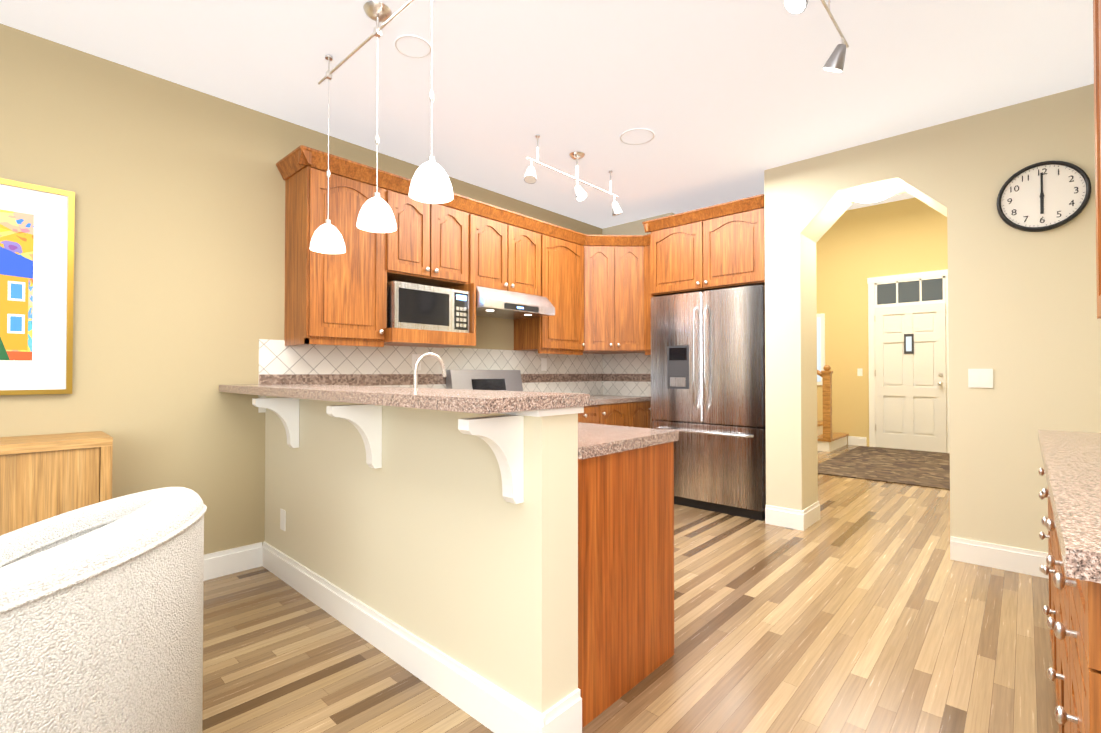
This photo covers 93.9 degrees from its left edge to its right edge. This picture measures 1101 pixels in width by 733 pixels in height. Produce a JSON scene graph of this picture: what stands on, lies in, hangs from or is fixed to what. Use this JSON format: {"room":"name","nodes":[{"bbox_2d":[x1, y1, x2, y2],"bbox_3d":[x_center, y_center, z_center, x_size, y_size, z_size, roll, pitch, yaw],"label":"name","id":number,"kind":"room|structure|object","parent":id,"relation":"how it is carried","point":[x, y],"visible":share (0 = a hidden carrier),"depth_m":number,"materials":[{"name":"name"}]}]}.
{"room":"kitchen","nodes":[
{"label":"kitchen","id":0,"kind":"room"},
{"bbox_2d":[0,23,601,554],"bbox_3d":[-0.274,-0.682,4.674,0.290,3.800,12.520,-1,-1,43],"label":"wall","id":1,"kind":"structure","parent":0,"point":[178,253],"depth_m":2.77,"materials":[{"name":"beige paint"}]},
{"bbox_2d":[0,178,74,394],"bbox_3d":[-2.568,-0.358,2.197,0.030,0.970,0.775,-1,-1,43],"label":"framed painting","id":2,"kind":"object","parent":1,"relation":"attached to","point":[36,278],"visible":0.96,"depth_m":2.39,"materials":[{"name":"paper"}]},
{"bbox_2d":[204,542,259,580],"bbox_3d":[-3.128,1.110,1.584,0.017,0.140,4.140,-1,-1,43],"label":"baseboard","id":3,"kind":"structure","parent":1,"relation":"attached to","point":[234,560],"depth_m":2.97,"materials":[{"name":"white wood"}]},
{"bbox_2d":[284,146,399,344],"bbox_3d":[-1.339,-0.707,3.299,0.347,1.089,0.563,-1,-1,43],"label":"upper cabinet","id":4,"kind":"object","parent":1,"relation":"attached to","point":[331,299],"depth_m":3.14,"materials":[{"name":"brown wood"}]},
{"bbox_2d":[387,281,468,332],"bbox_3d":[-0.943,-0.398,3.681,0.386,0.307,0.610,-1,-1,43],"label":"microwave","id":5,"kind":"object","parent":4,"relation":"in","point":[417,306],"visible":0.79,"depth_m":3.50,"materials":[{"name":"silver metal"}]},
{"bbox_2d":[258,339,601,412],"bbox_3d":[-0.591,0.072,4.351,0.009,0.442,3.430,-1,-1,43],"label":"backsplash","id":6,"kind":"structure","parent":1,"relation":"attached to","point":[386,366],"depth_m":3.81,"materials":[{"name":"tile"}]},
{"bbox_2d":[412,354,420,369],"bbox_3d":[-1.011,-0.032,3.886,0.003,0.120,0.075,-1,-1,43],"label":"outlet","id":7,"kind":"object","parent":6,"relation":"attached to","point":[415,357],"visible":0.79,"depth_m":3.88,"materials":[{"name":"white plastic"}]},
{"bbox_2d":[541,358,546,370],"bbox_3d":[-0.062,-0.019,4.915,0.003,0.120,0.075,-1,-1,43],"label":"outlet","id":8,"kind":"object","parent":6,"relation":"attached to","point":[543,364],"visible":1,"depth_m":4.91,"materials":[{"name":"white plastic"}]},
{"bbox_2d":[400,177,479,290],"bbox_3d":[-0.941,-0.924,3.733,0.347,0.646,0.748,-1,-1,43],"label":"upper cabinet","id":9,"kind":"object","parent":1,"relation":"attached to","point":[440,243],"depth_m":3.67,"materials":[{"name":"brown wood"}]},
{"bbox_2d":[468,201,535,296],"bbox_3d":[-0.492,-0.918,4.219,0.347,0.646,0.848,-1,-1,43],"label":"upper cabinet","id":10,"kind":"object","parent":1,"relation":"attached to","point":[507,238],"depth_m":4.11,"materials":[{"name":"brown wood"}]},
{"bbox_2d":[476,286,554,319],"bbox_3d":[-0.405,-0.509,4.181,0.504,0.164,0.770,-1,-1,43],"label":"range hood","id":11,"kind":"object","parent":10,"relation":"attached to","point":[495,303],"visible":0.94,"depth_m":4.03,"materials":[{"name":"silver metal"}]},
{"bbox_2d":[514,219,583,352],"bbox_3d":[0.004,-0.690,4.723,0.389,1.089,0.705,-1,-1,43],"label":"upper cabinet","id":12,"kind":"object","parent":1,"relation":"attached to","point":[559,250],"depth_m":4.58,"materials":[{"name":"brown wood"}]},
{"bbox_2d":[584,234,650,353],"bbox_3d":[0.588,-0.686,5.055,0.796,1.089,0.805,-1,-1,43],"label":"upper cabinet","id":13,"kind":"object","parent":1,"relation":"attached to","point":[595,290],"depth_m":4.85,"materials":[{"name":"brown wood"}]},
{"bbox_2d":[265,396,583,713],"bbox_3d":[-0.822,0.664,2.380,2.335,1.050,0.212,-1,-1,43],"label":"wall","id":14,"kind":"structure","parent":0,"point":[428,533],"depth_m":1.86,"materials":[{"name":"beige paint"}]},
{"bbox_2d":[252,397,298,447],"bbox_3d":[-1.445,0.300,2.708,0.048,0.270,0.215,-1,-1,43],"label":"corbel","id":15,"kind":"object","parent":14,"relation":"attached to","point":[285,410],"visible":0.98,"depth_m":2.73,"materials":[{"name":"white wood"}]},
{"bbox_2d":[280,509,285,530],"bbox_3d":[-1.516,0.869,2.912,0.070,0.115,0.004,-1,-1,43],"label":"outlet","id":16,"kind":"object","parent":14,"relation":"attached to","point":[282,519],"visible":1,"depth_m":2.90,"materials":[{"name":"white plastic"}]},
{"bbox_2d":[326,404,381,468],"bbox_3d":[-0.806,0.293,2.118,0.048,0.270,0.215,-1,-1,43],"label":"corbel","id":17,"kind":"object","parent":14,"relation":"attached to","point":[365,420],"visible":0.98,"depth_m":2.14,"materials":[{"name":"white wood"}]},
{"bbox_2d":[219,384,589,413],"bbox_3d":[-0.882,0.116,2.302,2.339,0.040,0.445,-1,-1,43],"label":"bar","id":18,"kind":"object","parent":14,"relation":"on","point":[476,401],"visible":1,"depth_m":1.67,"materials":[{"name":"stone"}]},
{"bbox_2d":[260,541,555,732],"bbox_3d":[-0.864,1.118,2.298,2.297,0.140,0.017,-1,-1,43],"label":"baseboard","id":19,"kind":"structure","parent":14,"relation":"attached to","point":[494,708],"depth_m":1.95,"materials":[{"name":"white wood"}]},
{"bbox_2d":[458,415,523,503],"bbox_3d":[-0.174,0.286,1.534,0.048,0.270,0.215,-1,-1,43],"label":"corbel","id":20,"kind":"object","parent":14,"relation":"attached to","point":[502,436],"visible":0.96,"depth_m":1.56,"materials":[{"name":"white wood"}]},
{"bbox_2d":[0,0,1093,228],"bbox_3d":[0.500,-1.599,0.519,7.100,0.050,8.450,-1,-1,43],"label":"ceiling","id":21,"kind":"structure","parent":0,"point":[726,100],"depth_m":2.71,"materials":[{"name":"white paint"}]},
{"bbox_2d":[318,0,414,146],"label":"lights","id":22,"kind":"object","parent":21,"relation":"hanging from","point":[377,11],"depth_m":2.23,"materials":[{"name":"silver metal"}]},
{"bbox_2d":[326,84,329,213],"label":"lights","id":23,"kind":"object","parent":22,"relation":"hanging from","point":[328,171],"depth_m":2.56,"materials":[{"name":"silver metal"}]},
{"bbox_2d":[310,219,345,253],"label":"lights","id":24,"kind":"object","parent":22,"relation":"hanging from","point":[327,239],"depth_m":2.51,"materials":[{"name":"white glass"}]},
{"bbox_2d":[356,192,396,232],"label":"lights","id":25,"kind":"object","parent":22,"relation":"hanging from","point":[375,215],"depth_m":2.18,"materials":[{"name":"white glass"}]},
{"bbox_2d":[395,35,430,57],"bbox_3d":[-0.664,-1.545,2.486,0.170,0.008,0.170,-1,-1,43],"label":"ceiling speaker","id":26,"kind":"object","parent":21,"relation":"attached to","point":[412,46],"visible":1,"depth_m":2.48,"materials":[{"name":"white plastic"}]},
{"bbox_2d":[409,3,452,203],"label":"lights","id":27,"kind":"object","parent":21,"relation":"hanging from","point":[430,182],"depth_m":1.91,"materials":[{"name":"white glass"}]},
{"bbox_2d":[524,135,621,215],"bbox_3d":[0.198,-1.365,3.709,0.140,0.337,1.067,-1,-1,43],"label":"spotlights","id":28,"kind":"object","parent":21,"relation":"attached to","point":[530,178],"visible":1,"depth_m":3.68,"materials":[{"name":"silver metal"}]},
{"bbox_2d":[620,128,654,144],"bbox_3d":[0.579,-1.533,3.434,0.230,0.008,0.230,-1,-1,43],"label":"ceiling speaker","id":29,"kind":"object","parent":21,"relation":"attached to","point":[637,136],"visible":1,"depth_m":3.42,"materials":[{"name":"white plastic"}]},
{"bbox_2d":[784,0,808,13],"bbox_3d":[0.798,-1.227,1.771,0.097,0.156,0.251,-1,-1,43],"label":"spotlights","id":30,"kind":"object","parent":21,"relation":"attached to","point":[792,6],"depth_m":1.88,"materials":[{"name":"silver metal"}]},
{"bbox_2d":[821,0,848,71],"bbox_3d":[1.131,-1.291,2.132,0.097,0.310,0.407,-1,-1,43],"label":"spotlights","id":31,"kind":"object","parent":21,"relation":"attached to","point":[835,61],"depth_m":2.23,"materials":[{"name":"silver metal"}]},
{"bbox_2d":[202,445,1058,732],"bbox_3d":[2.041,1.213,2.227,7.200,0.050,13.100,-1,-1,43],"label":"floor","id":32,"kind":"structure","parent":0,"point":[864,606],"depth_m":2.18,"materials":[{"name":"brown wood"}]},
{"bbox_2d":[0,431,112,535],"bbox_3d":[-2.662,0.748,1.835,0.361,0.870,1.635,-1,-1,43],"label":"credenza","id":33,"kind":"object","parent":32,"relation":"on","point":[44,477],"visible":0.35,"depth_m":2.19,"materials":[{"name":"brown wood"}]},
{"bbox_2d":[0,487,206,732],"bbox_3d":[-1.358,0.764,1.323,0.834,0.825,0.780,-1,-1,43],"label":"chair","id":34,"kind":"object","parent":32,"relation":"on","point":[101,617],"visible":1,"depth_m":1.19,"materials":[{"name":"fabric"}]},
{"bbox_2d":[446,370,522,390],"bbox_3d":[-0.328,0.618,4.112,0.651,1.185,0.759,-1,-1,43],"label":"range","id":35,"kind":"object","parent":32,"relation":"on","point":[504,380],"visible":0.06,"depth_m":4.26,"materials":[{"name":"silver metal"}]},
{"bbox_2d":[578,403,605,422],"bbox_3d":[0.077,0.777,4.611,0.621,0.880,0.516,-1,-1,43],"label":"base cabinet","id":36,"kind":"object","parent":32,"relation":"on","point":[596,412],"depth_m":4.49,"materials":[{"name":"brown wood"}]},
{"bbox_2d":[606,399,633,426],"bbox_3d":[0.377,0.781,4.936,0.621,0.880,0.492,-1,-1,43],"label":"base cabinet","id":37,"kind":"object","parent":32,"relation":"on","point":[622,414],"depth_m":4.80,"materials":[{"name":"brown wood"}]},
{"bbox_2d":[590,395,650,402],"bbox_3d":[0.352,0.320,4.905,0.620,0.040,1.312,-1,-1,43],"label":"countertop","id":38,"kind":"structure","parent":37,"relation":"on","point":[593,398],"depth_m":4.83,"materials":[{"name":"beige stone"}]},
{"bbox_2d":[578,443,673,727],"bbox_3d":[0.064,0.746,2.116,0.648,0.880,0.621,-1,-1,43],"label":"base cabinet","id":39,"kind":"object","parent":32,"relation":"on","point":[625,547],"depth_m":1.85,"materials":[{"name":"brown wood"}]},
{"bbox_2d":[578,423,677,458],"bbox_3d":[-0.319,0.291,2.483,1.730,0.040,0.632,-1,-1,43],"label":"countertop","id":40,"kind":"structure","parent":39,"relation":"on","point":[594,439],"depth_m":1.95,"materials":[{"name":"beige stone"}]},
{"bbox_2d":[413,353,446,387],"bbox_3d":[-0.603,0.100,2.643,0.116,0.344,0.212,-1,-1,43],"label":"faucet","id":41,"kind":"object","parent":40,"relation":"on","point":[417,363],"visible":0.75,"depth_m":2.63,"materials":[{"name":"white metal"}]},
{"bbox_2d":[634,399,650,426],"bbox_3d":[0.629,0.784,5.209,0.621,0.880,0.495,-1,-1,43],"label":"base cabinet","id":42,"kind":"object","parent":32,"relation":"on","point":[642,407],"depth_m":5.06,"materials":[{"name":"brown wood"}]},
{"bbox_2d":[651,285,765,520],"bbox_3d":[1.520,0.291,4.603,1.015,1.852,0.832,-1,-1,43],"label":"fridge","id":43,"kind":"object","parent":32,"relation":"on","point":[708,375],"visible":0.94,"depth_m":4.27,"materials":[{"name":"grey metal"}]},
{"bbox_2d":[817,365,848,451],"bbox_3d":[4.043,0.386,8.279,1.125,1.752,1.065,-1,-1,43],"label":"stairs","id":44,"kind":"structure","parent":32,"relation":"on","point":[828,440],"depth_m":7.58,"materials":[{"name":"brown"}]},
{"bbox_2d":[818,446,949,489],"bbox_3d":[4.507,1.234,6.483,1.650,0.011,2.800,-1,-1,43],"label":"rug","id":45,"kind":"object","parent":32,"relation":"on","point":[918,468],"visible":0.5,"depth_m":6.30,"materials":[{"name":"brown fabric"}]},
{"bbox_2d":[1038,430,1100,732],"bbox_3d":[1.545,0.716,1.288,0.441,0.920,2.000,-1,-1,43],"label":"base cabinet","id":46,"kind":"object","parent":32,"relation":"on","point":[1072,473],"visible":1,"depth_m":0.97,"materials":[{"name":"brown wood"}]},
{"bbox_2d":[602,212,673,420],"bbox_3d":[1.418,-0.677,5.091,1.970,3.800,0.470,-1,-1,43],"label":"wall","id":47,"kind":"structure","parent":0,"point":[634,228],"depth_m":5.38,"materials":[{"name":"beige paint"}]},
{"bbox_2d":[602,353,650,395],"bbox_3d":[0.881,0.084,5.319,0.840,0.442,0.010,-1,-1,43],"label":"backsplash","id":48,"kind":"structure","parent":47,"relation":"attached to","point":[626,374],"depth_m":5.39,"materials":[{"name":"tile"}]},
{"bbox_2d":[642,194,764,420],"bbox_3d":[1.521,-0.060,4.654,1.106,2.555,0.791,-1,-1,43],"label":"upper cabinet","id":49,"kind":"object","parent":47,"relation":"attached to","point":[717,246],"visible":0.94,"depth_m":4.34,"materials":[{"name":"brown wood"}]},
{"bbox_2d":[847,193,914,209],"bbox_3d":[3.593,-2.592,5.945,4.300,0.050,5.600,-1,-1,43],"label":"ceiling","id":50,"kind":"structure","parent":0,"point":[898,197],"depth_m":7.92,"materials":[{"name":"white paint"}]},
{"bbox_2d":[816,197,947,445],"bbox_3d":[5.427,-0.643,7.848,3.780,3.800,0.120,-1,-1,43],"label":"wall","id":51,"kind":"structure","parent":0,"point":[856,248],"depth_m":8.20,"materials":[{"name":"yellow paint"}]},
{"bbox_2d":[817,313,824,384],"bbox_3d":[4.341,-0.282,8.746,0.600,1.200,0.024,-1,-1,43],"label":"window","id":52,"kind":"structure","parent":51,"relation":"in","point":[820,341],"depth_m":8.57,"materials":[{"name":"white"}]},
{"bbox_2d":[848,436,866,445],"bbox_3d":[4.902,1.191,8.216,0.260,0.140,0.017,-1,-1,43],"label":"baseboard","id":53,"kind":"structure","parent":51,"relation":"attached to","point":[852,440],"depth_m":8.21,"materials":[{"name":"white wood"}]},
{"bbox_2d":[857,368,862,375],"bbox_3d":[4.939,0.091,8.203,0.070,0.120,0.005,-1,-1,43],"label":"light switch","id":54,"kind":"object","parent":51,"relation":"attached to","point":[859,372],"visible":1,"depth_m":8.21,"materials":[{"name":"white plastic"}]},
{"bbox_2d":[867,269,949,452],"bbox_3d":[5.377,-0.075,7.713,1.080,2.660,0.132,-1,-1,43],"label":"door","id":55,"kind":"structure","parent":51,"relation":"attached to","point":[908,340],"depth_m":7.73,"materials":[{"name":"white wood"}]},
{"bbox_2d":[764,84,1100,552],"bbox_3d":[3.331,-0.706,2.733,4.160,3.800,0.400,-1,-1,43],"label":"wall","id":56,"kind":"structure","parent":0,"point":[1024,323],"depth_m":3.12,"materials":[{"name":"beige paint"}]},
{"bbox_2d":[796,501,819,530],"bbox_3d":[1.994,1.139,3.934,0.017,0.140,0.417,-1,-1,43],"label":"baseboard","id":57,"kind":"structure","parent":56,"relation":"attached to","point":[807,517],"depth_m":3.86,"materials":[{"name":"white wood"}]},
{"bbox_2d":[848,184,897,202],"bbox_3d":[2.303,-1.221,3.675,0.300,0.065,0.300,-1,-1,43],"label":"ceiling light","id":58,"kind":"object","parent":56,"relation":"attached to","point":[872,193],"visible":1,"depth_m":3.60,"materials":[{"name":"white plastic"}]},
{"bbox_2d":[968,369,992,387],"bbox_3d":[2.606,0.071,3.115,0.115,0.115,0.007,-1,-1,43],"label":"switch plate","id":59,"kind":"object","parent":56,"relation":"attached to","point":[980,378],"visible":1,"depth_m":3.11,"materials":[{"name":"white plastic"}]},
{"bbox_2d":[950,536,1048,578],"bbox_3d":[2.789,1.126,2.928,0.810,0.140,0.017,-1,-1,43],"label":"baseboard","id":60,"kind":"structure","parent":56,"relation":"attached to","point":[1014,559],"depth_m":3.04,"materials":[{"name":"white wood"}]},
{"bbox_2d":[997,161,1090,231],"bbox_3d":[2.800,-0.969,2.928,0.392,0.392,0.036,-1,-1,43],"label":"clock","id":61,"kind":"object","parent":56,"relation":"attached to","point":[1043,196],"visible":1,"depth_m":2.92,"materials":[{"name":"white plastic"}]},
{"bbox_3d":[2.072,-0.192,1.453,0.120,2.740,3.180,-1,-1,43],"label":"wall","id":62,"kind":"structure","parent":0,"visible":0},
{"bbox_2d":[1093,0,1100,318],"bbox_3d":[1.252,-0.704,0.933,0.365,1.150,1.106,-1,-1,43],"label":"upper cabinet","id":63,"kind":"object","parent":62,"relation":"attached to","point":[1097,56],"visible":1,"depth_m":1.39,"materials":[{"name":"brown wood"}]}
]}

